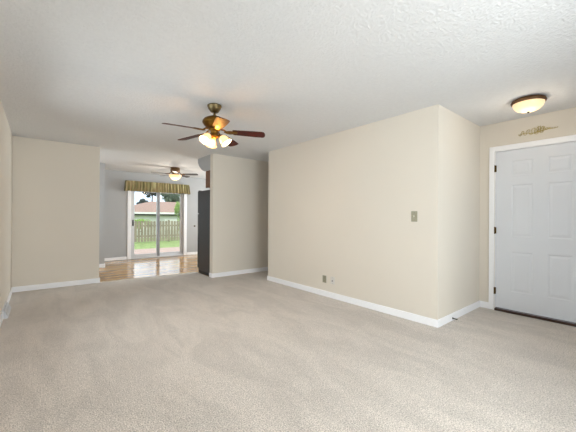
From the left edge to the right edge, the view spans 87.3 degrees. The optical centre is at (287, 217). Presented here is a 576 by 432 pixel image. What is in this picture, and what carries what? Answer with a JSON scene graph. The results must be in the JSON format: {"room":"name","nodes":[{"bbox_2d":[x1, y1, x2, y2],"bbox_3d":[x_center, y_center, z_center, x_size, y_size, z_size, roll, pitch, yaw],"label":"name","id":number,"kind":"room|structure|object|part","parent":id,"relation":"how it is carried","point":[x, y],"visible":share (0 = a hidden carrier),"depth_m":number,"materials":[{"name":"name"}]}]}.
{"room":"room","nodes":[
{"label":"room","id":0,"kind":"room"},
{"bbox_2d":[0,100,11,315],"bbox_3d":[-1.999,-0.039,1.819,0.120,2.440,7.590,0,0,-40],"label":"wall","id":1,"kind":"structure","parent":0,"point":[5,132],"depth_m":3.78,"materials":[{"name":"beige paint"}]},
{"bbox_2d":[0,312,2,326],"bbox_3d":[-1.453,1.141,1.253,0.013,0.085,5.775,0,0,-40],"label":"baseboard","id":2,"kind":"structure","parent":1,"relation":"attached to","point":[1,316],"depth_m":3.31,"materials":[{"name":"white wood"}]},
{"bbox_2d":[6,287,11,302],"bbox_3d":[-3.946,1.128,4.273,0.013,0.085,1.067,0,0,-40],"label":"baseboard","id":3,"kind":"structure","parent":1,"relation":"attached to","point":[10,292],"depth_m":4.23,"materials":[{"name":"white wood"}]},
{"bbox_2d":[11,136,99,286],"bbox_3d":[-3.881,-0.048,5.108,1.164,2.440,0.120,0,0,-40],"label":"wall","id":4,"kind":"structure","parent":0,"point":[56,185],"depth_m":5.02,"materials":[{"name":"beige paint"}]},
{"bbox_2d":[12,278,99,292],"bbox_3d":[-3.840,1.129,5.061,1.177,0.085,0.013,0,0,-40],"label":"baseboard","id":5,"kind":"structure","parent":4,"relation":"attached to","point":[95,280],"depth_m":5.02,"materials":[{"name":"white wood"}]},
{"bbox_2d":[99,163,104,263],"bbox_3d":[-5.230,-0.055,7.016,1.512,2.440,1.120,0,0,-40],"label":"wall","id":6,"kind":"structure","parent":0,"point":[102,165],"depth_m":7.04,"materials":[{"name":"grey paint"}]},
{"bbox_2d":[104,272,192,281],"bbox_3d":[-2.702,1.178,5.991,1.767,0.010,0.024,0,0,-37],"label":"trim","id":7,"kind":"structure","parent":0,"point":[189,272],"depth_m":5.90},
{"bbox_2d":[104,170,209,257],"bbox_3d":[-3.232,-0.042,9.468,4.933,2.440,0.120,0,0,-40],"label":"wall","id":8,"kind":"structure","parent":0,"point":[116,198],"depth_m":8.32,"materials":[{"name":"grey paint"}]},
{"bbox_2d":[104,257,126,260],"bbox_3d":[-4.732,1.126,8.149,0.685,0.085,0.013,0,0,-40],"label":"baseboard","id":9,"kind":"structure","parent":8,"relation":"attached to","point":[113,258],"depth_m":8.19,"materials":[{"name":"white wood"}]},
{"bbox_2d":[127,191,186,259],"bbox_3d":[-3.834,0.119,8.934,1.670,2.110,0.159,0,0,-40],"label":"door","id":10,"kind":"structure","parent":8,"relation":"in","point":[131,194],"depth_m":8.91,"materials":[{"name":"white plastic"}]},
{"bbox_3d":[-4.102,0.163,8.715,0.763,1.948,0.035,0,0,-40],"label":"sliding panel","id":11,"kind":"part","parent":10,"relation":"part of","materials":[{"name":"clear glass"}]},
{"bbox_3d":[-3.599,0.166,9.186,0.773,1.948,0.035,0,0,-40],"label":"fixed panel","id":12,"kind":"part","parent":10,"relation":"part of","materials":[{"name":"clear glass"}]},
{"bbox_2d":[124,180,189,194],"bbox_3d":[-3.766,-0.866,8.828,1.818,0.290,0.184,0,0,-40],"label":"valance","id":13,"kind":"object","parent":8,"relation":"attached to","point":[129,185],"visible":1,"depth_m":8.72,"materials":[{"name":"fabric"}]},
{"bbox_2d":[198,155,209,170],"bbox_3d":[-0.444,-1.095,7.326,3.370,0.305,0.607,0,0,-40],"label":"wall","id":14,"kind":"structure","parent":0,"point":[204,162],"depth_m":6.23,"materials":[{"name":"grey paint"}]},
{"bbox_2d":[206,170,209,187],"bbox_3d":[-1.338,-0.775,6.372,0.760,0.344,0.270,0,0,-40],"label":"upper cabinet","id":15,"kind":"object","parent":14,"relation":"attached to","point":[207,172],"visible":0.2,"depth_m":6.10,"materials":[{"name":"brown wood"}]},
{"bbox_2d":[210,154,268,273],"bbox_3d":[-0.218,-0.026,7.045,3.370,2.440,0.120,0,0,-40],"label":"wall","id":16,"kind":"structure","parent":0,"point":[238,186],"depth_m":6.29,"materials":[{"name":"beige paint"}]},
{"bbox_2d":[212,267,267,277],"bbox_3d":[-0.188,1.152,6.989,3.383,0.085,0.013,0,0,-40],"label":"baseboard","id":17,"kind":"structure","parent":16,"relation":"attached to","point":[245,271],"depth_m":6.29,"materials":[{"name":"white wood"}]},
{"bbox_2d":[0,0,575,178],"bbox_3d":[-0.445,-1.308,5.008,6.564,0.120,10.540,0,0,-40],"label":"ceiling","id":18,"kind":"structure","parent":0,"point":[107,75],"depth_m":2.49,"materials":[{"name":"white paint"}]},
{"bbox_2d":[153,167,197,180],"bbox_3d":[-2.899,-1.096,7.645,1.069,0.330,1.104,0,0,-40],"label":"ceiling fan","id":19,"kind":"object","parent":18,"relation":"hanging from","point":[175,171],"visible":1,"depth_m":7.59,"materials":[{"name":"brown metal"}]},
{"bbox_3d":[-2.865,-1.015,7.667,0.304,0.124,0.304,0,0,-40],"label":"lamp shade","id":20,"kind":"part","parent":19,"relation":"part of","materials":[{"name":"white glass"}]},
{"bbox_2d":[162,103,264,148],"bbox_3d":[-0.851,-1.019,3.338,1.047,0.465,1.086,0,0,-40],"label":"ceiling fan","id":21,"kind":"object","parent":18,"relation":"hanging from","point":[213,123],"visible":1,"depth_m":3.32,"materials":[{"name":"brown wood"}]},
{"bbox_3d":[-1.113,-0.944,3.116,0.360,0.047,0.126,0,0,-41],"label":"blade","id":22,"kind":"part","parent":21,"relation":"part of","materials":[{"name":"brown wood"}]},
{"bbox_3d":[-1.150,-0.944,3.567,0.360,0.047,0.126,0,0,31],"label":"blade","id":23,"kind":"part","parent":21,"relation":"part of","materials":[{"name":"brown wood"}]},
{"bbox_3d":[-0.887,-0.853,3.256,0.132,0.131,0.129,0,0,-40],"label":"lamp shade","id":24,"kind":"part","parent":21,"relation":"part of","materials":[{"name":"white glass"}]},
{"bbox_3d":[-0.879,-0.852,3.480,0.131,0.131,0.132,0,0,-40],"label":"lamp shade","id":25,"kind":"part","parent":21,"relation":"part of","materials":[{"name":"white glass"}]},
{"bbox_3d":[-0.673,-0.942,3.011,0.126,0.047,0.360,0,0,-23],"label":"blade","id":26,"kind":"part","parent":21,"relation":"part of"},
{"bbox_3d":[-0.689,-0.851,3.361,0.129,0.131,0.128,0,0,-40],"label":"lamp shade","id":27,"kind":"part","parent":21,"relation":"part of","materials":[{"name":"white glass"}]},
{"bbox_3d":[-0.733,-0.942,3.741,0.126,0.047,0.360,0,0,13],"label":"blade","id":28,"kind":"part","parent":21,"relation":"part of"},
{"bbox_3d":[-0.438,-0.940,3.398,0.360,0.047,0.126,0,0,-5],"label":"blade","id":29,"kind":"part","parent":21,"relation":"part of","materials":[{"name":"brown wood"}]},
{"bbox_2d":[511,94,546,112],"bbox_3d":[2.503,-1.159,3.143,0.300,0.148,0.300,0,0,-40],"label":"ceiling light","id":30,"kind":"object","parent":18,"relation":"attached to","point":[530,103],"visible":1,"depth_m":3.06,"materials":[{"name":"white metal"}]},
{"bbox_3d":[2.503,-1.145,3.143,0.268,0.091,0.268,0,0,-40],"label":"lamp shade","id":31,"kind":"part","parent":30,"relation":"part of","materials":[{"name":"white glass"}]},
{"bbox_2d":[0,254,575,431],"bbox_3d":[-0.460,1.242,5.006,6.564,0.100,10.540,0,0,-40],"label":"floor","id":32,"kind":"structure","parent":0,"point":[186,352],"depth_m":2.47,"materials":[{"name":"beige carpet"}]},
{"bbox_2d":[2,301,10,318],"bbox_3d":[-3.430,1.121,3.683,0.057,0.105,0.480,0,0,-40],"label":"floor vent","id":33,"kind":"object","parent":32,"relation":"in","point":[6,309],"visible":1,"depth_m":3.60,"materials":[{"name":"white plastic"}]},
{"bbox_2d":[197,190,209,275],"bbox_3d":[-1.492,0.304,6.557,0.752,1.765,0.682,0,0,-40],"label":"refrigerator","id":34,"kind":"object","parent":32,"relation":"on","point":[203,250],"visible":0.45,"depth_m":6.28,"materials":[{"name":"black plastic"}]},
{"bbox_3d":[-1.652,0.506,6.750,0.752,1.160,0.068,0,0,-40],"label":"door","id":35,"kind":"part","parent":34,"relation":"part of","materials":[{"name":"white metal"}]},
{"bbox_2d":[268,104,479,319],"bbox_3d":[1.157,-0.019,4.951,1.363,2.440,3.162,0,0,-40],"label":"wall","id":36,"kind":"structure","parent":0,"point":[341,204],"depth_m":3.89,"materials":[{"name":"beige paint"}]},
{"bbox_2d":[330,276,334,284],"bbox_3d":[0.655,0.935,4.466,0.018,0.112,0.080,0,0,-40],"label":"cable jack","id":37,"kind":"object","parent":36,"relation":"attached to","point":[332,279],"visible":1,"depth_m":4.47,"materials":[{"name":"beige plastic"}]},
{"bbox_2d":[267,276,437,327],"bbox_3d":[0.619,1.155,4.512,0.013,0.085,3.188,0,0,-40],"label":"baseboard","id":38,"kind":"structure","parent":36,"relation":"attached to","point":[395,312],"depth_m":4.02,"materials":[{"name":"white wood"}]},
{"bbox_2d":[411,211,416,221],"bbox_3d":[1.460,-0.011,3.497,0.021,0.122,0.072,0,0,-40],"label":"light switch","id":39,"kind":"object","parent":36,"relation":"attached to","point":[413,213],"visible":1,"depth_m":3.50,"materials":[{"name":"beige plastic"}]},
{"bbox_2d":[438,301,479,327],"bbox_3d":[2.114,1.163,3.687,1.243,0.085,0.013,0,0,-40],"label":"baseboard","id":40,"kind":"structure","parent":36,"relation":"attached to","point":[442,321],"depth_m":3.62,"materials":[{"name":"white wood"}]},
{"bbox_2d":[479,107,575,301],"bbox_3d":[3.438,-0.007,3.162,0.120,2.440,2.501,0,0,-40],"label":"wall","id":41,"kind":"structure","parent":0,"point":[507,132],"depth_m":3.93,"materials":[{"name":"beige paint"}]},
{"bbox_2d":[480,301,487,308],"bbox_3d":[2.624,1.166,4.035,0.013,0.085,0.100,0,0,-40],"label":"baseboard","id":42,"kind":"structure","parent":41,"relation":"attached to","point":[483,304],"depth_m":4.04,"materials":[{"name":"white wood"}]},
{"bbox_2d":[488,135,575,326],"bbox_3d":[3.022,0.145,3.611,0.189,2.132,1.054,0,0,-40],"label":"door","id":43,"kind":"structure","parent":41,"relation":"in","point":[532,184],"depth_m":3.64,"materials":[{"name":"white wood"}]},
{"bbox_2d":[518,126,557,135],"bbox_3d":[2.986,-1.048,3.612,0.012,0.102,0.374,0,0,-40],"label":"wall ornament","id":44,"kind":"object","parent":41,"relation":"attached to","point":[538,130],"visible":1,"depth_m":3.60,"materials":[{"name":"gold metal"}]},
{"label":"outside","id":45,"kind":"structure","parent":0,"visible":0},
{"bbox_2d":[134,237,179,248],"bbox_3d":[-15.161,1.923,32.499,42.000,1.000,50.580,0,0,-40],"label":"lawn","id":46,"kind":"structure","parent":45,"point":[175,243],"depth_m":16.38,"materials":[{"name":"green plant"}]},
{"bbox_2d":[134,218,150,231],"bbox_3d":[-9.597,1.078,19.534,1.231,2.039,1.167,0,0,7],"label":"shrub","id":47,"kind":"object","parent":46,"relation":"on","point":[140,219],"visible":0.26,"depth_m":19.33,"materials":[{"name":"green plant"}]},
{"bbox_2d":[136,198,148,203],"bbox_3d":[-19.706,-0.271,40.807,1.724,4.748,1.660,0,0,-40],"label":"tree","id":48,"kind":"object","parent":46,"relation":"on","point":[142,200],"visible":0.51,"depth_m":40.40,"materials":[{"name":"green plant"}]},
{"bbox_2d":[142,192,155,200],"bbox_3d":[-19.663,-1.306,43.504,2.220,6.821,2.398,0,0,-1],"label":"tree","id":49,"kind":"object","parent":46,"relation":"on","point":[144,193],"visible":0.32,"depth_m":43.43,"materials":[{"name":"green plant"}]},
{"bbox_2d":[134,247,179,253],"bbox_3d":[-4.277,1.466,12.242,9.000,0.015,5.480,0,0,-40],"label":"patio","id":50,"kind":"structure","parent":46,"relation":"on","point":[169,249],"depth_m":13.24,"materials":[{"name":"concrete"}]},
{"bbox_2d":[134,201,179,237],"bbox_3d":[-13.082,0.230,33.527,12.500,3.910,7.630,0,0,-40],"label":"house","id":51,"kind":"structure","parent":46,"relation":"on","point":[147,210],"depth_m":29.83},
{"bbox_2d":[134,220,179,241],"bbox_3d":[-8.162,0.804,17.793,22.065,1.300,0.158,0,0,-40],"label":"fence","id":52,"kind":"object","parent":46,"relation":"on","point":[149,226],"visible":0.13,"depth_m":17.90,"materials":[{"name":"brown wood"}]},
{"bbox_2d":[160,193,179,201],"bbox_3d":[-17.009,-1.605,43.688,3.389,7.449,3.766,0,0,-30],"label":"tree","id":53,"kind":"object","parent":46,"relation":"on","point":[168,197],"visible":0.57,"depth_m":42.60,"materials":[{"name":"green plant"}]},
{"bbox_2d":[174,201,179,220],"bbox_3d":[-9.095,0.382,25.591,1.113,3.546,1.058,0,0,-20],"label":"tree","id":54,"kind":"object","parent":46,"relation":"on","point":[177,207],"visible":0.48,"depth_m":25.41,"materials":[{"name":"green plant"}]}
]}

